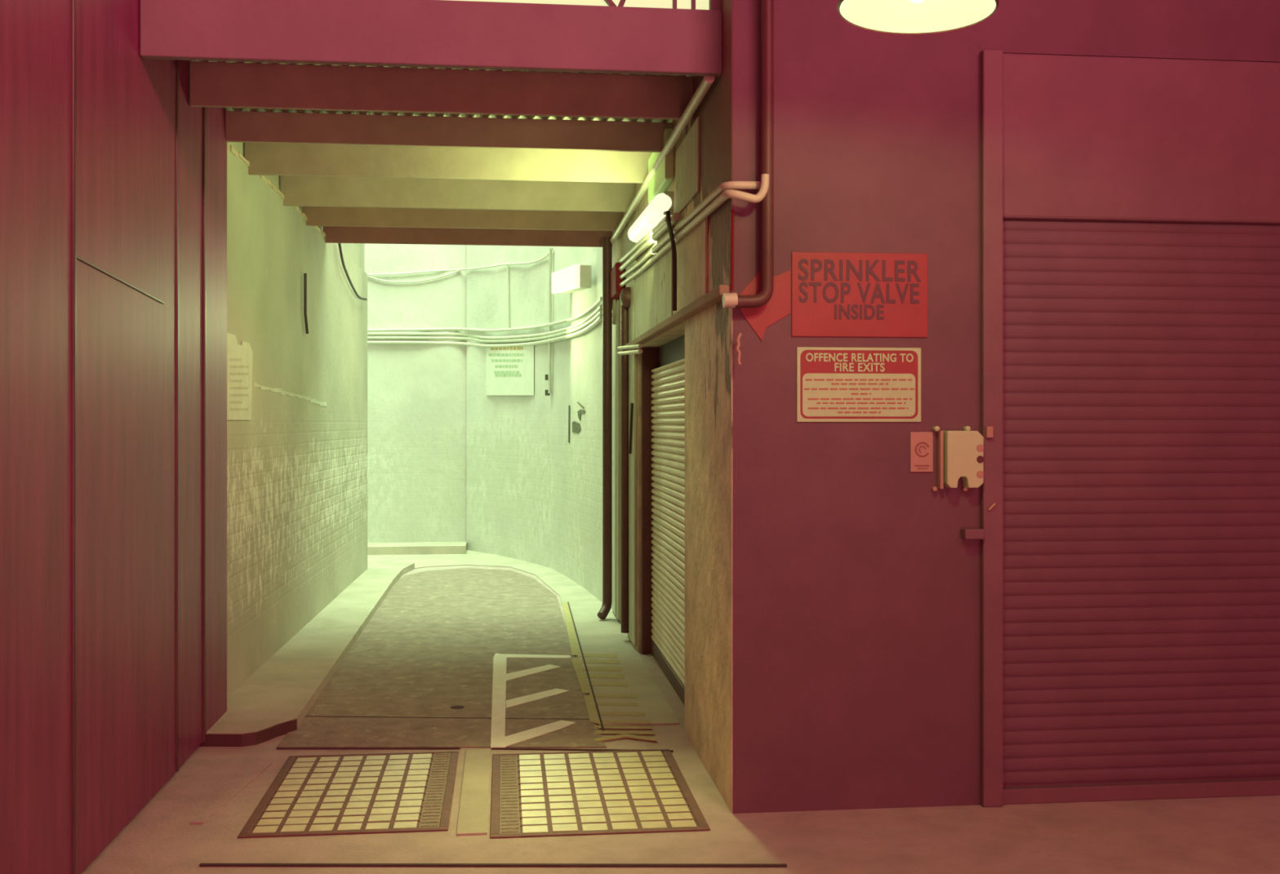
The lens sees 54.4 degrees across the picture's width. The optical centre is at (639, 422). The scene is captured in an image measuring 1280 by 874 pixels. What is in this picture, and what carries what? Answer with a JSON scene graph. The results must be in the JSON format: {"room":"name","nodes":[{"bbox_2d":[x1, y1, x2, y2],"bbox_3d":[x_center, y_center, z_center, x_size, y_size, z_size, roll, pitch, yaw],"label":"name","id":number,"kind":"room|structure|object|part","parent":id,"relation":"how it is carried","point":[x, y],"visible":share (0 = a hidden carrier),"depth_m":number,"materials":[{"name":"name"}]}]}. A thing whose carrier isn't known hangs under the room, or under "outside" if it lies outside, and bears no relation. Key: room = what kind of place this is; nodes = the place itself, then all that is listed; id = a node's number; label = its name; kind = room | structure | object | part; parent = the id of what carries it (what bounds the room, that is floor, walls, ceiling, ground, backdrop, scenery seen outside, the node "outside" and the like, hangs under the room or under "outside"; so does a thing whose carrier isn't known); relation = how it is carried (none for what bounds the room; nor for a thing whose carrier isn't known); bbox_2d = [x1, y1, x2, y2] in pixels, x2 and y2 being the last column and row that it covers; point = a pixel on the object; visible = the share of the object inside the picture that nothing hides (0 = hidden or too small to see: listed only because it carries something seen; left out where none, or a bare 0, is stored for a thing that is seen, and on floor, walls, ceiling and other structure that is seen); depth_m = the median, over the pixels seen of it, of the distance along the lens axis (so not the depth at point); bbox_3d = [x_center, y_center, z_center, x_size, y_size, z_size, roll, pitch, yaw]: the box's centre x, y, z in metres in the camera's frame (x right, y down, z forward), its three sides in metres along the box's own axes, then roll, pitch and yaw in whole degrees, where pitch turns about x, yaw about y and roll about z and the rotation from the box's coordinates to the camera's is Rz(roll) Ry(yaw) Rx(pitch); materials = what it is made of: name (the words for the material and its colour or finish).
{"room":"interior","nodes":[
{"label":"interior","id":0,"kind":"room"},
{"bbox_2d":[226,142,367,697],"bbox_3d":[-2.519,-1.125,9.104,0.250,5.250,6.256,0,0,-5],"label":"wall","id":1,"kind":"structure","parent":0,"point":[297,470],"depth_m":8.18,"materials":[{"name":"paint"}]},
{"bbox_2d":[0,0,226,873],"bbox_3d":[-1.791,-0.810,3.524,0.058,4.580,5.392,0,0,-6],"label":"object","id":2,"kind":"structure","parent":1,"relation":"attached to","point":[113,186],"depth_m":4.30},
{"bbox_3d":[-1.740,-0.810,3.018,0.050,4.580,1.975,0,0,-6],"label":"panel","id":3,"kind":"part","parent":2,"relation":"part of","materials":[{"name":"metal"}]},
{"bbox_3d":[-1.917,-0.810,4.635,0.050,4.580,1.270,0,0,-6],"label":"panel","id":4,"kind":"part","parent":2,"relation":"part of","materials":[{"name":"metal"}]},
{"bbox_3d":[-2.015,-0.810,5.508,0.046,4.580,0.480,0,0,-6],"label":"panel","id":5,"kind":"part","parent":2,"relation":"part of","materials":[{"name":"metal"}]},
{"bbox_3d":[-2.062,-0.810,5.978,0.056,4.580,0.455,0,0,-6],"label":"panel","id":6,"kind":"part","parent":2,"relation":"part of","materials":[{"name":"metal"}]},
{"bbox_2d":[226,332,253,420],"bbox_3d":[-2.172,-0.240,6.716,0.006,0.459,0.740,0,0,-5],"label":"paper notice","id":7,"kind":"object","parent":1,"relation":"attached to","point":[239,357],"visible":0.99,"depth_m":6.74,"materials":[{"name":"white paper"}]},
{"bbox_2d":[226,142,325,236],"bbox_3d":[-2.291,-1.446,7.879,0.043,0.035,3.664,0,0,-5],"label":"trim","id":8,"kind":"structure","parent":1,"relation":"attached to","point":[230,148],"depth_m":7.59,"materials":[{"name":"paint"}]},
{"bbox_2d":[253,382,326,406],"bbox_3d":[-2.330,-0.174,8.423,0.004,0.104,2.592,0,0,-5],"label":"trim","id":9,"kind":"structure","parent":1,"relation":"attached to","point":[280,391],"depth_m":8.16,"materials":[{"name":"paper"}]},
{"bbox_2d":[303,273,308,333],"bbox_3d":[-2.340,-0.829,8.727,0.022,0.418,0.098,0,0,-6],"label":"rod","id":10,"kind":"object","parent":1,"relation":"attached to","point":[304,274],"visible":1,"depth_m":8.68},
{"bbox_2d":[337,243,367,300],"bbox_3d":[-2.534,-1.331,10.993,0.022,0.401,1.768,0,0,-5],"label":"loose cable","id":11,"kind":"object","parent":1,"relation":"attached to","point":[339,244],"visible":0.95,"depth_m":10.58,"materials":[{"name":"black rubber"}]},
{"bbox_2d":[364,244,466,542],"bbox_3d":[-3.817,-1.100,14.489,3.575,5.200,0.250,0,0,-6],"label":"wall","id":12,"kind":"structure","parent":0,"point":[417,393],"depth_m":14.50,"materials":[{"name":"paint"}]},
{"bbox_2d":[367,270,460,283],"bbox_3d":[-2.619,-1.701,14.475,1.078,0.170,0.018,0,0,-6],"label":"cable","id":13,"kind":"object","parent":12,"relation":"attached to","point":[455,272],"visible":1,"depth_m":14.47,"materials":[{"name":"white plastic"}]},
{"bbox_2d":[367,542,466,555],"bbox_3d":[-3.776,1.450,14.119,3.575,0.100,0.494,0,0,-6],"label":"baseboard","id":14,"kind":"structure","parent":12,"relation":"attached to","point":[408,548],"depth_m":14.04,"materials":[{"name":"concrete"}]},
{"bbox_2d":[191,60,686,123],"bbox_3d":[-1.111,-1.607,7.406,2.329,0.146,5.038,0,0,-6],"label":"ceiling","id":15,"kind":"structure","parent":0,"point":[237,109],"depth_m":6.26,"materials":[{"name":"metal"}]},
{"bbox_2d":[190,61,693,119],"bbox_3d":[-0.870,-1.493,5.619,2.243,0.195,0.030,0,0,-6],"label":"joist","id":16,"kind":"object","parent":15,"relation":"attached to","point":[212,84],"visible":0.96,"depth_m":5.60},
{"bbox_2d":[244,142,652,183],"bbox_3d":[-1.074,-1.499,7.142,2.316,0.208,0.030,0,0,-6],"label":"joist","id":17,"kind":"object","parent":15,"relation":"attached to","point":[264,158],"visible":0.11,"depth_m":7.12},
{"bbox_2d":[226,111,672,152],"bbox_3d":[-0.946,-1.470,6.314,2.243,0.151,0.030,0,0,-6],"label":"joist","id":18,"kind":"object","parent":15,"relation":"attached to","point":[242,126],"visible":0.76,"depth_m":6.29,"materials":[{"name":"brown wood"}]},
{"bbox_2d":[280,175,635,212],"bbox_3d":[-1.175,-1.496,8.149,2.297,0.203,0.030,0,0,-6],"label":"joist","id":19,"kind":"object","parent":15,"relation":"attached to","point":[297,191],"visible":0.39,"depth_m":8.13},
{"bbox_2d":[302,206,623,231],"bbox_3d":[-1.256,-1.494,8.964,2.281,0.199,0.030,0,0,-6],"label":"joist","id":20,"kind":"object","parent":15,"relation":"attached to","point":[316,215],"visible":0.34,"depth_m":8.95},
{"bbox_2d":[322,226,612,247],"bbox_3d":[-1.341,-1.492,9.809,2.265,0.195,0.030,0,0,-6],"label":"joist","id":21,"kind":"object","parent":15,"relation":"attached to","point":[334,234],"visible":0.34,"depth_m":9.79,"materials":[{"name":"brown wood"}]},
{"bbox_2d":[466,231,613,602],"bbox_3d":[-0.832,-1.100,12.331,0.626,5.200,5.076,0,0,-21],"label":"wall","id":22,"kind":"structure","parent":0,"point":[535,495],"depth_m":13.00,"materials":[{"name":"paint"}]},
{"bbox_2d":[367,247,553,275],"bbox_3d":[-1.790,-1.730,13.774,3.013,0.115,0.815,0,0,39],"label":"cable","id":23,"kind":"object","parent":22,"relation":"attached to","point":[552,248],"visible":0.93,"depth_m":14.41,"materials":[{"name":"white plastic"}]},
{"bbox_2d":[367,310,602,342],"bbox_3d":[-1.318,-0.913,12.576,1.094,0.169,5.168,0,0,-34],"label":"pipe","id":24,"kind":"object","parent":22,"relation":"attached to","point":[592,320],"visible":0.94,"depth_m":13.89,"materials":[{"name":"white plastic"}]},
{"bbox_2d":[367,315,602,347],"bbox_3d":[-1.318,-0.864,12.576,1.098,0.160,5.171,0,0,-34],"label":"pipe","id":25,"kind":"object","parent":22,"relation":"attached to","point":[599,318],"visible":0.98,"depth_m":13.80,"materials":[{"name":"white plastic"}]},
{"bbox_2d":[367,304,602,339],"bbox_3d":[-1.318,-0.952,12.576,1.095,0.186,5.168,0,0,-34],"label":"pipe","id":26,"kind":"object","parent":22,"relation":"attached to","point":[600,308],"visible":0.89,"depth_m":13.96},
{"bbox_2d":[367,297,602,332],"bbox_3d":[-1.323,-1.020,12.572,1.078,0.160,5.166,0,0,-34],"label":"pipe","id":27,"kind":"object","parent":22,"relation":"attached to","point":[599,300],"visible":0.98,"depth_m":13.84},
{"bbox_2d":[506,265,509,328],"bbox_3d":[-1.448,-1.369,13.698,0.019,0.714,0.036,0,0,-31],"label":"conduit","id":28,"kind":"object","parent":22,"relation":"attached to","point":[508,266],"visible":1,"depth_m":13.69,"materials":[{"name":"white metal"}]},
{"bbox_2d":[485,345,533,395],"bbox_3d":[-1.435,-0.577,13.639,0.002,0.592,1.225,0,0,-31],"label":"notice","id":29,"kind":"object","parent":22,"relation":"attached to","point":[509,371],"visible":1,"depth_m":13.62,"materials":[{"name":"white paper"}]},
{"bbox_2d":[488,353,524,377],"bbox_3d":[-1.478,-0.632,13.709,0.001,0.290,0.906,0,0,-31],"label":"print","id":30,"kind":"object","parent":29,"relation":"attached to","point":[500,365],"depth_m":13.69},
{"bbox_2d":[545,248,551,395],"bbox_3d":[-0.929,-1.014,12.617,0.054,1.490,0.131,0,0,-16],"label":"conduit","id":31,"kind":"object","parent":22,"relation":"attached to","point":[548,377],"visible":1,"depth_m":12.57,"materials":[{"name":"metal"}]},
{"bbox_2d":[545,389,550,395],"bbox_3d":[-0.941,-0.299,12.658,0.050,0.060,0.040,0,0,-6],"label":"switch","id":32,"kind":"object","parent":31,"relation":"attached to","point":[547,393],"depth_m":12.64,"materials":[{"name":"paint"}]},
{"bbox_2d":[551,264,591,293],"bbox_3d":[-0.626,-1.276,11.186,0.141,0.280,1.325,0,0,-13],"label":"light","id":33,"kind":"object","parent":22,"relation":"attached to","point":[576,277],"visible":1,"depth_m":10.73,"materials":[{"name":"white plastic"}]},
{"bbox_2d":[568,402,585,442],"bbox_3d":[-0.587,0.007,11.505,0.002,0.383,0.846,0,0,-14],"label":"spray stencil","id":34,"kind":"object","parent":22,"relation":"attached to","point":[575,426],"visible":1,"depth_m":11.53,"materials":[{"name":"paint"}]},
{"bbox_2d":[613,120,684,653],"bbox_3d":[0.152,-0.300,7.965,0.300,3.600,3.904,0,0,-6],"label":"wall","id":35,"kind":"structure","parent":0,"point":[620,246],"depth_m":8.09,"materials":[{"name":"paint"}]},
{"bbox_2d":[597,236,612,619],"bbox_3d":[-0.265,0.045,9.416,0.072,2.890,0.148,0,0,26],"label":"pipe","id":36,"kind":"object","parent":35,"relation":"attached to","point":[606,607],"visible":0.98,"depth_m":9.42,"materials":[{"name":"black metal"}]},
{"bbox_2d":[611,301,621,620],"bbox_3d":[-0.183,0.285,9.524,0.025,2.369,0.591,0,0,-6],"label":"board","id":37,"kind":"object","parent":35,"relation":"attached to","point":[616,328],"visible":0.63,"depth_m":9.33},
{"bbox_2d":[609,262,625,300],"bbox_3d":[-0.171,-1.034,9.205,0.070,0.219,0.615,0,0,-6],"label":"alarm box","id":38,"kind":"object","parent":35,"relation":"attached to","point":[615,290],"visible":0.72,"depth_m":8.96,"materials":[{"name":"red plastic"}]},
{"bbox_2d":[621,304,628,633],"bbox_3d":[-0.100,0.290,8.519,0.060,2.300,0.060,0,0,-6],"label":"pipe","id":39,"kind":"object","parent":35,"relation":"attached to","point":[624,311],"visible":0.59,"depth_m":8.49,"materials":[{"name":"brown metal"}]},
{"bbox_2d":[619,287,631,307],"bbox_3d":[-0.097,-0.843,8.416,0.075,0.140,0.140,0,0,-6],"label":"bell","id":40,"kind":"object","parent":35,"relation":"attached to","point":[625,295],"visible":0.92,"depth_m":8.36,"materials":[{"name":"red metal"}]},
{"bbox_2d":[617,349,643,355],"bbox_3d":[-0.068,-0.434,7.766,0.026,0.087,1.317,0,0,-6],"label":"conduit","id":41,"kind":"object","parent":35,"relation":"attached to","point":[636,351],"visible":1,"depth_m":7.56,"materials":[{"name":"white plastic"}]},
{"bbox_2d":[626,234,637,647],"bbox_3d":[-0.058,0.085,8.410,0.020,2.770,0.566,0,0,-6],"label":"board","id":42,"kind":"object","parent":35,"relation":"attached to","point":[633,358],"visible":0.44,"depth_m":8.21,"materials":[{"name":"brown wood"}]},
{"bbox_2d":[628,403,633,453],"bbox_3d":[-0.060,0.043,8.239,0.018,0.338,0.147,0,0,-6],"label":"cable","id":43,"kind":"object","parent":42,"relation":"attached to","point":[631,404],"visible":1,"depth_m":8.23,"materials":[{"name":"black rubber"}]},
{"bbox_2d":[613,217,666,266],"bbox_3d":[-0.025,-1.048,7.927,0.040,0.276,3.168,0,0,-6],"label":"conduit","id":44,"kind":"object","parent":35,"relation":"attached to","point":[642,241],"visible":0.46,"depth_m":7.62,"materials":[{"name":"white metal"}]},
{"bbox_2d":[612,212,680,307],"bbox_3d":[-0.009,-0.989,7.779,0.040,0.277,3.467,0,0,-6],"label":"conduit","id":45,"kind":"object","parent":35,"relation":"attached to","point":[675,217],"visible":0.59,"depth_m":7.07,"materials":[{"name":"white metal"}]},
{"bbox_2d":[666,210,676,311],"bbox_3d":[0.152,-0.788,6.054,0.022,0.515,0.263,0,0,-6],"label":"cable","id":46,"kind":"object","parent":45,"relation":"hanging from","point":[668,213],"visible":1,"depth_m":5.93,"materials":[{"name":"black rubber"}]},
{"bbox_2d":[627,191,673,243],"bbox_3d":[0.052,-1.148,7.073,0.113,0.161,1.388,0,0,-6],"label":"tube light","id":47,"kind":"object","parent":35,"relation":"attached to","point":[655,213],"visible":0.82,"depth_m":6.65,"materials":[{"name":"beige plastic"}]},
{"bbox_2d":[648,128,674,204],"bbox_3d":[0.111,-1.370,6.729,0.050,0.260,0.751,0,0,-6],"label":"wall box","id":48,"kind":"object","parent":35,"relation":"attached to","point":[664,175],"visible":0.74,"depth_m":6.52,"materials":[{"name":"beige plastic"}]},
{"bbox_2d":[609,75,715,245],"bbox_3d":[0.029,-1.380,7.293,0.042,0.052,4.593,0,0,-6],"label":"conduit","id":49,"kind":"object","parent":35,"relation":"attached to","point":[705,84],"visible":0.82,"depth_m":6.08,"materials":[{"name":"grey metal"}]},
{"bbox_2d":[640,334,684,706],"bbox_3d":[0.191,0.507,7.058,0.140,1.985,2.090,0,0,-6],"label":"roller shutter","id":50,"kind":"object","parent":35,"relation":"attached to","point":[663,367],"visible":0.64,"depth_m":7.49,"materials":[{"name":"metal"}]},
{"bbox_3d":[0.075,0.512,8.069,0.130,1.975,0.051,0,0,-6],"label":"guide rail","id":51,"kind":"part","parent":50,"relation":"part of","materials":[{"name":"brown metal"}]},
{"bbox_2d":[651,358,684,686],"bbox_3d":[0.192,0.534,7.044,0.022,1.751,2.062,0,0,-6],"label":"curtain","id":52,"kind":"object","parent":50,"relation":"hanging from","point":[668,378],"depth_m":7.22,"materials":[{"name":"metal"}]},
{"bbox_3d":[0.245,-0.393,7.064,0.030,0.185,2.090,0,0,-6],"label":"head plate","id":53,"kind":"part","parent":50,"relation":"part of","materials":[{"name":"grey metal"}]},
{"bbox_2d":[626,216,731,350],"bbox_3d":[0.129,-0.752,6.569,0.050,0.535,3.638,0,0,-6],"label":"roller shutter housing","id":54,"kind":"object","parent":35,"relation":"attached to","point":[655,315],"visible":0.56,"depth_m":6.18,"materials":[{"name":"paint"}]},
{"bbox_2d":[617,343,642,350],"bbox_3d":[-0.068,-0.467,7.766,0.026,0.092,1.317,0,0,-6],"label":"conduit","id":55,"kind":"object","parent":54,"relation":"attached to","point":[639,345],"visible":1,"depth_m":7.58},
{"bbox_3d":[0.129,-0.505,6.569,0.050,0.040,3.638,0,0,-6],"label":"ledge rail","id":56,"kind":"part","parent":54,"relation":"part of","materials":[{"name":"brown wood"}]},
{"bbox_2d":[612,181,760,315],"bbox_3d":[0.122,-0.932,7.110,0.146,0.271,4.819,0,0,-6],"label":"conduit","id":57,"kind":"object","parent":35,"relation":"attached to","point":[729,185],"visible":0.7,"depth_m":5.37,"materials":[{"name":"white metal"}]},
{"bbox_2d":[675,116,699,213],"bbox_3d":[0.224,-1.195,5.888,0.010,0.330,0.702,0,0,-6],"label":"wall panel","id":58,"kind":"object","parent":35,"relation":"attached to","point":[687,154],"visible":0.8,"depth_m":5.81,"materials":[{"name":"brown wood"}]},
{"bbox_2d":[612,173,769,324],"bbox_3d":[0.138,-0.877,7.081,0.171,0.271,4.880,0,0,-6],"label":"conduit","id":59,"kind":"object","parent":35,"relation":"attached to","point":[735,194],"visible":0.79,"depth_m":5.13,"materials":[{"name":"white metal"}]},
{"bbox_2d":[80,565,1279,873],"bbox_3d":[-0.600,1.600,5.467,18.000,0.200,23.000,0,0,-6],"label":"floor","id":60,"kind":"structure","parent":0,"point":[1225,835],"depth_m":4.46,"materials":[{"name":"concrete"}]},
{"bbox_2d":[190,762,272,823],"bbox_3d":[-1.646,1.496,5.052,0.050,0.006,0.815,0,0,1],"label":"edging","id":61,"kind":"object","parent":60,"relation":"on","point":[217,805],"visible":1,"depth_m":5.00,"materials":[{"name":"concrete"}]},
{"bbox_2d":[199,719,297,746],"bbox_3d":[-1.847,1.472,5.840,0.529,0.057,0.163,0,0,-33],"label":"curb","id":62,"kind":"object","parent":60,"relation":"on","point":[278,730],"depth_m":5.77,"materials":[{"name":"concrete"}]},
{"bbox_2d":[206,563,414,733],"bbox_3d":[-2.182,1.470,9.231,0.465,0.060,6.981,0,0,-5],"label":"pavement","id":63,"kind":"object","parent":60,"relation":"on","point":[285,688],"visible":0.94,"depth_m":7.48,"materials":[{"name":"concrete"}]},
{"bbox_2d":[237,751,458,838],"bbox_3d":[-1.137,1.497,5.068,0.753,0.006,1.096,0,0,-6],"label":"floor grate","id":64,"kind":"object","parent":60,"relation":"on","point":[314,795],"visible":1,"depth_m":4.98,"materials":[{"name":"metal"}]},
{"bbox_2d":[276,568,606,747],"bbox_3d":[-1.293,1.497,9.192,1.509,0.006,7.138,0,0,-6],"label":"asphalt road","id":65,"kind":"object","parent":60,"relation":"on","point":[431,645],"visible":0.89,"depth_m":7.51,"materials":[{"name":"grey asphalt"}]},
{"bbox_2d":[450,705,463,709],"bbox_3d":[-0.956,1.493,6.513,0.070,0.006,0.070,0,0,-6],"label":"gum stain","id":66,"kind":"object","parent":65,"relation":"on","point":[456,707],"visible":1,"depth_m":6.50,"materials":[{"name":"black"}]},
{"bbox_2d":[490,653,576,748],"bbox_3d":[-0.573,1.493,6.886,0.490,0.006,2.341,0,0,-6],"label":"road marking","id":67,"kind":"object","parent":65,"relation":"on","point":[498,738],"visible":1,"depth_m":6.70,"materials":[{"name":"white paint"}]},
{"bbox_2d":[562,602,656,742],"bbox_3d":[-0.302,1.493,8.056,0.311,0.006,4.528,0,0,-6],"label":"road marking","id":68,"kind":"object","parent":65,"relation":"on","point":[589,701],"visible":1,"depth_m":6.77,"materials":[{"name":"yellow paint"}]},
{"bbox_2d":[456,748,490,835],"bbox_3d":[-0.675,1.496,5.103,0.110,0.007,1.174,0,0,-6],"label":"strip","id":69,"kind":"object","parent":60,"relation":"on","point":[473,805],"visible":1,"depth_m":4.99,"materials":[{"name":"concrete"}]},
{"bbox_2d":[199,601,786,867],"bbox_3d":[-0.880,1.495,7.153,2.090,0.013,6.187,0,0,-6],"label":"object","id":70,"kind":"structure","parent":60,"relation":"on","point":[607,865],"depth_m":4.20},
{"bbox_2d":[367,550,679,725],"bbox_3d":[-1.065,1.496,10.636,1.882,0.008,9.212,0,0,-23],"label":"pavement","id":71,"kind":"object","parent":60,"relation":"on","point":[596,635],"visible":0.76,"depth_m":8.64,"materials":[{"name":"concrete"}]},
{"bbox_2d":[489,749,710,838],"bbox_3d":[-0.203,1.497,5.085,0.805,0.006,1.130,0,0,-6],"label":"floor grate","id":72,"kind":"object","parent":60,"relation":"on","point":[619,792],"visible":1,"depth_m":4.98,"materials":[{"name":"metal"}]},
{"bbox_2d":[684,0,732,813],"bbox_3d":[0.433,-0.300,5.404,0.300,3.600,1.247,0,0,-6],"label":"wall pier","id":73,"kind":"object","parent":60,"relation":"on","point":[708,333],"visible":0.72,"depth_m":5.23,"materials":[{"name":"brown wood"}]},
{"bbox_2d":[139,0,722,76],"bbox_3d":[-0.792,-1.518,4.907,2.243,0.256,0.120,0,0,-6],"label":"lintel beam","id":74,"kind":"structure","parent":73,"relation":"attached to","point":[418,33],"depth_m":4.85,"materials":[{"name":"red paint"}]},
{"bbox_2d":[836,0,998,34],"bbox_3d":[0.802,-1.891,3.609,0.457,1.409,0.458,0,0,-6],"label":"pendant lamp","id":75,"kind":"object","parent":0,"point":[890,16],"visible":1,"depth_m":3.77,"materials":[{"name":"glass"}]},
{"bbox_3d":[0.805,-1.278,3.609,0.070,0.129,0.070,0,0,-6],"label":"bulb","id":76,"kind":"part","parent":75,"relation":"part of","materials":[{"name":"white glass"}]},
{"bbox_2d":[732,0,1279,813],"bbox_3d":[2.885,-0.800,5.216,5.126,4.600,0.340,0,0,-6],"label":"wall","id":77,"kind":"structure","parent":0,"point":[855,581],"depth_m":4.83,"materials":[{"name":"red paint"}]},
{"bbox_2d":[730,209,733,290],"bbox_3d":[0.353,-0.656,4.755,0.015,0.308,0.012,0,0,-6],"label":"cable","id":78,"kind":"object","parent":77,"relation":"attached to","point":[732,211],"visible":1,"depth_m":4.75,"materials":[{"name":"red metal"}]},
{"bbox_2d":[735,333,742,364],"bbox_3d":[0.375,-0.277,4.714,0.024,0.124,0.012,0,0,-6],"label":"cord","id":79,"kind":"object","parent":77,"relation":"attached to","point":[738,338],"visible":1,"depth_m":4.71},
{"bbox_2d":[722,0,773,308],"bbox_3d":[0.411,-1.092,4.718,0.194,1.324,0.056,0,0,-6],"label":"drain pipe","id":80,"kind":"object","parent":77,"relation":"attached to","point":[729,300],"visible":1,"depth_m":4.71,"materials":[{"name":"red metal"}]},
{"bbox_2d":[738,270,791,341],"bbox_3d":[0.472,-0.449,4.778,0.218,0.278,0.004,0,0,-6],"label":"arrow sign","id":81,"kind":"object","parent":77,"relation":"attached to","point":[779,306],"visible":0.66,"depth_m":4.78,"materials":[{"name":"red paint"}]},
{"bbox_2d":[796,346,920,422],"bbox_3d":[0.849,-0.144,4.817,0.493,0.288,0.009,0,0,-6],"label":"notice","id":82,"kind":"object","parent":77,"relation":"attached to","point":[834,384],"visible":1,"depth_m":4.81,"materials":[{"name":"red plastic"}]},
{"bbox_3d":[0.848,-0.104,4.814,0.448,0.166,0.001,0,0,-6],"label":"text panel","id":83,"kind":"part","parent":82,"relation":"part of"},
{"bbox_2d":[804,378,914,413],"bbox_3d":[0.849,-0.101,4.813,0.438,0.133,0.001,0,0,-6],"label":"print","id":84,"kind":"object","parent":82,"relation":"attached to","point":[820,395],"depth_m":4.81},
{"bbox_2d":[791,252,927,337],"bbox_3d":[0.852,-0.492,4.818,0.540,0.326,0.008,0,0,-6],"label":"sign","id":85,"kind":"object","parent":77,"relation":"attached to","point":[834,294],"visible":1,"depth_m":4.82,"materials":[{"name":"red metal"}]},
{"bbox_2d":[910,431,933,471],"bbox_3d":[1.096,0.117,4.845,0.091,0.156,0.007,0,0,-6],"label":"plate","id":86,"kind":"object","parent":77,"relation":"attached to","point":[921,442],"visible":1,"depth_m":4.84,"materials":[{"name":"plastic"}]},
{"bbox_2d":[931,426,983,491],"bbox_3d":[1.233,0.143,4.832,0.189,0.253,0.064,0,0,-6],"label":"switch box","id":87,"kind":"object","parent":77,"relation":"attached to","point":[960,453],"visible":1,"depth_m":4.81,"materials":[{"name":"beige plastic"}]},
{"bbox_3d":[1.169,0.147,4.839,0.014,0.226,0.035,0,0,-6],"label":"mounting rail","id":88,"kind":"part","parent":87,"relation":"part of","materials":[{"name":"metal"}]},
{"bbox_2d":[960,49,1279,807],"bbox_3d":[3.347,0.025,5.140,4.223,2.950,0.192,0,0,-6],"label":"roller shutter","id":89,"kind":"object","parent":77,"relation":"attached to","point":[1128,533],"visible":0.99,"depth_m":4.96,"materials":[{"name":"red metal"}]},
{"bbox_3d":[1.357,0.039,4.833,0.026,0.044,0.016,0,0,-6],"label":"lock plate","id":90,"kind":"part","parent":89,"relation":"part of","materials":[{"name":"red metal"}]},
{"bbox_3d":[1.366,0.025,4.931,0.081,2.950,0.175,0,0,-6],"label":"guide rail","id":91,"kind":"part","parent":89,"relation":"part of","materials":[{"name":"red metal"}]},
{"bbox_2d":[1003,219,1279,786],"bbox_3d":[3.429,0.320,5.132,4.063,2.241,0.007,0,0,-6],"label":"curtain","id":92,"kind":"object","parent":89,"relation":"hanging from","point":[1141,358],"depth_m":4.97,"materials":[{"name":"red metal"}]},
{"bbox_3d":[-0.795,-2.563,4.937,2.243,1.074,0.120,0,0,-6],"label":"wall","id":93,"kind":"structure","parent":0,"visible":0},
{"bbox_2d":[447,0,721,10],"bbox_3d":[-0.795,-1.833,4.937,2.243,0.386,0.120,0,0,-6],"label":"window","id":94,"kind":"structure","parent":93,"relation":"in","point":[673,4],"depth_m":5.00,"materials":[{"name":"glass"}]},
{"bbox_3d":[-0.813,-1.833,4.904,2.201,0.386,0.040,0,0,-6],"label":"frame","id":95,"kind":"part","parent":94,"relation":"part of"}
]}

